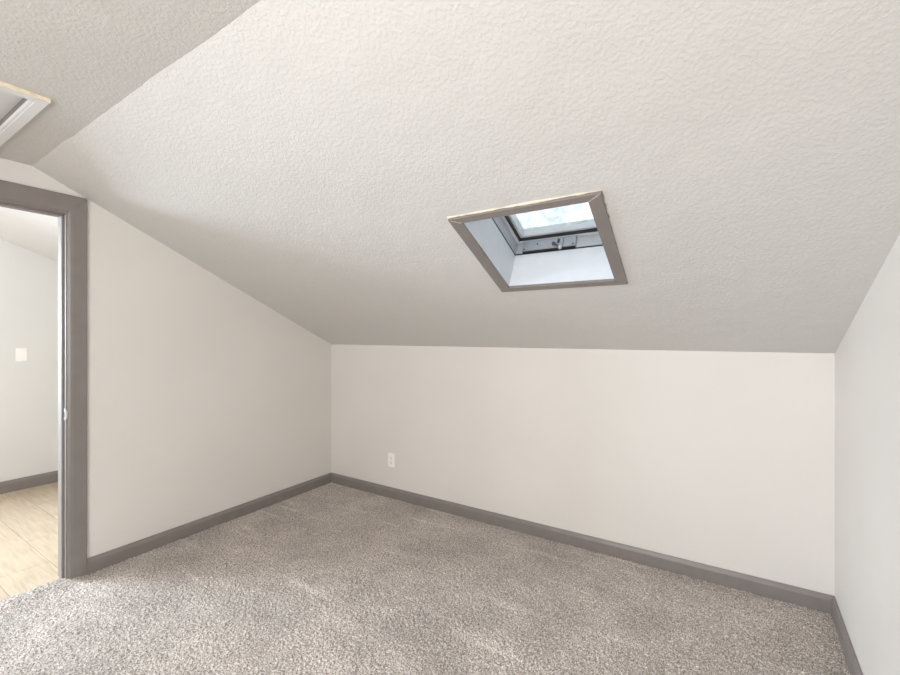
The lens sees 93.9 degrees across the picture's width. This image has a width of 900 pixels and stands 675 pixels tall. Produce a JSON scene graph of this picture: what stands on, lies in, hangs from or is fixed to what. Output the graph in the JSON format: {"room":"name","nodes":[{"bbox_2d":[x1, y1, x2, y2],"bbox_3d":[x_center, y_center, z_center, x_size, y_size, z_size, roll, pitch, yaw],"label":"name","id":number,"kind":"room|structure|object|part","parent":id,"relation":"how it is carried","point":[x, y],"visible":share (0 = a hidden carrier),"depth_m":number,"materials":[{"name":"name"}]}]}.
{"room":"bedroom","nodes":[
{"label":"bedroom","id":0,"kind":"room"},
{"bbox_2d":[0,238,57,481],"bbox_3d":[-3.913,0.115,3.664,0.120,2.450,5.200,0,0,32],"label":"wall","id":1,"kind":"structure","parent":0,"point":[28,279],"depth_m":3.77,"materials":[{"name":"paint"}]},
{"bbox_2d":[16,348,26,361],"bbox_3d":[-3.799,0.154,3.724,0.008,0.120,0.074,0,0,32],"label":"light switch","id":2,"kind":"object","parent":1,"relation":"attached to","point":[21,353],"visible":1,"depth_m":3.72,"materials":[{"name":"white plastic"}]},
{"bbox_2d":[0,470,57,493],"bbox_3d":[-3.856,1.295,3.628,0.016,0.103,5.200,0,0,32],"label":"baseboard","id":3,"kind":"structure","parent":1,"relation":"attached to","point":[17,484],"depth_m":3.75,"materials":[{"name":"grey paint"}]},
{"bbox_2d":[0,207,57,261],"bbox_3d":[-3.017,-0.494,3.088,2.250,1.452,5.420,0,0,32],"label":"ceiling","id":4,"kind":"structure","parent":0,"point":[34,232],"depth_m":3.32,"materials":[{"name":"paint"}]},
{"bbox_2d":[0,0,260,165],"bbox_3d":[-1.301,-0.896,0.295,3.509,0.001,2.276,0,0,32],"label":"ceiling","id":5,"kind":"structure","parent":0,"point":[85,57],"depth_m":1.30,"materials":[{"name":"grey paint"}]},
{"bbox_2d":[0,81,50,146],"bbox_3d":[-2.002,-0.948,1.500,0.764,0.135,0.672,0,0,32],"label":"ceiling hatch","id":6,"kind":"object","parent":5,"relation":"attached to","point":[18,106],"visible":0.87,"depth_m":1.66,"materials":[{"name":"white paint"}]},
{"bbox_3d":[-2.005,-0.946,1.500,0.690,0.016,0.600,0,0,32],"label":"hatch panel","id":7,"kind":"part","parent":6,"relation":"part of","materials":[{"name":"white paint"}]},
{"bbox_2d":[0,158,330,557],"bbox_3d":[-2.299,0.222,2.117,0.120,2.236,4.300,0,0,32],"label":"wall","id":8,"kind":"structure","parent":0,"point":[204,399],"depth_m":2.80,"materials":[{"name":"beige paint"}]},
{"bbox_2d":[0,180,86,578],"bbox_3d":[-2.360,0.281,2.020,0.153,2.127,0.925,0,0,32],"label":"door frame","id":9,"kind":"structure","parent":8,"relation":"in","point":[71,211],"depth_m":2.32,"materials":[{"name":"grey paint"}]},
{"bbox_3d":[-2.115,0.423,2.309,0.040,0.063,0.008,0,0,32],"label":"strike plate","id":10,"kind":"part","parent":9,"relation":"part of","materials":[{"name":"metal"}]},
{"bbox_3d":[-2.078,0.281,2.340,0.017,2.123,0.082,0,0,32],"label":"casing leg","id":11,"kind":"part","parent":9,"relation":"part of","materials":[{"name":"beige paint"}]},
{"bbox_2d":[87,473,330,573],"bbox_3d":[-1.577,1.298,3.138,0.016,0.089,1.803,0,0,32],"label":"baseboard","id":12,"kind":"structure","parent":8,"relation":"attached to","point":[95,563],"depth_m":2.86,"materials":[{"name":"grey paint"}]},
{"bbox_2d":[0,482,849,674],"bbox_3d":[-1.450,1.356,2.115,5.699,0.069,5.200,0,0,32],"label":"floor","id":13,"kind":"structure","parent":0,"point":[331,578],"depth_m":2.08,"materials":[{"name":"carpet"}]},
{"bbox_2d":[32,0,899,352],"bbox_3d":[-0.047,-0.545,2.262,3.779,1.244,2.458,0,0,32],"label":"ceiling","id":14,"kind":"structure","parent":0,"point":[314,158],"depth_m":1.42,"materials":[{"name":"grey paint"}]},
{"bbox_2d":[447,190,627,291],"bbox_3d":[0.444,-0.534,1.910,0.632,0.586,0.710,0,0,32],"label":"window","id":15,"kind":"structure","parent":14,"relation":"attached to","point":[583,253],"depth_m":2.05,"materials":[{"name":"beige paint"}]},
{"bbox_3d":[0.196,-0.468,2.024,0.012,0.407,0.580,0,0,32],"label":"shaft panel","id":16,"kind":"part","parent":15,"relation":"part of","materials":[{"name":"white paint"}]},
{"bbox_3d":[0.454,-0.590,1.930,0.548,0.293,0.525,0,0,32],"label":"frame","id":17,"kind":"part","parent":15,"relation":"part of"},
{"bbox_3d":[0.466,-0.636,1.949,0.536,0.263,0.502,0,0,32],"label":"sash","id":18,"kind":"part","parent":15,"relation":"part of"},
{"bbox_3d":[0.553,-0.352,2.088,0.524,0.176,0.092,0,0,32],"label":"shaft panel","id":19,"kind":"part","parent":15,"relation":"part of","materials":[{"name":"white paint"}]},
{"bbox_2d":[331,344,834,595],"bbox_3d":[0.413,0.702,3.022,3.749,1.316,0.120,0,0,32],"label":"wall","id":20,"kind":"structure","parent":0,"point":[721,459],"depth_m":2.56,"materials":[{"name":"beige paint"}]},
{"bbox_2d":[388,453,394,467],"bbox_3d":[-0.491,1.027,3.515,0.070,0.115,0.009,0,0,32],"label":"electrical outlet","id":21,"kind":"object","parent":20,"relation":"attached to","point":[391,457],"visible":1,"depth_m":3.51,"materials":[{"name":"white plastic"}]},
{"bbox_2d":[331,472,832,613],"bbox_3d":[0.378,1.298,2.965,3.509,0.089,0.016,0,0,32],"label":"baseboard","id":22,"kind":"structure","parent":20,"relation":"attached to","point":[815,600],"depth_m":2.55,"materials":[{"name":"grey paint"}]},
{"bbox_2d":[835,234,899,674],"bbox_3d":[0.749,0.222,0.201,0.178,2.236,4.300,0,0,32],"label":"wall","id":23,"kind":"structure","parent":0,"point":[867,357],"depth_m":1.53,"materials":[{"name":"beige paint"}]},
{"bbox_2d":[831,596,862,674],"bbox_3d":[1.517,1.298,1.550,0.016,0.089,1.201,0,0,35],"label":"baseboard","id":24,"kind":"structure","parent":23,"relation":"attached to","point":[854,668],"depth_m":1.78,"materials":[{"name":"grey paint"}]}
]}

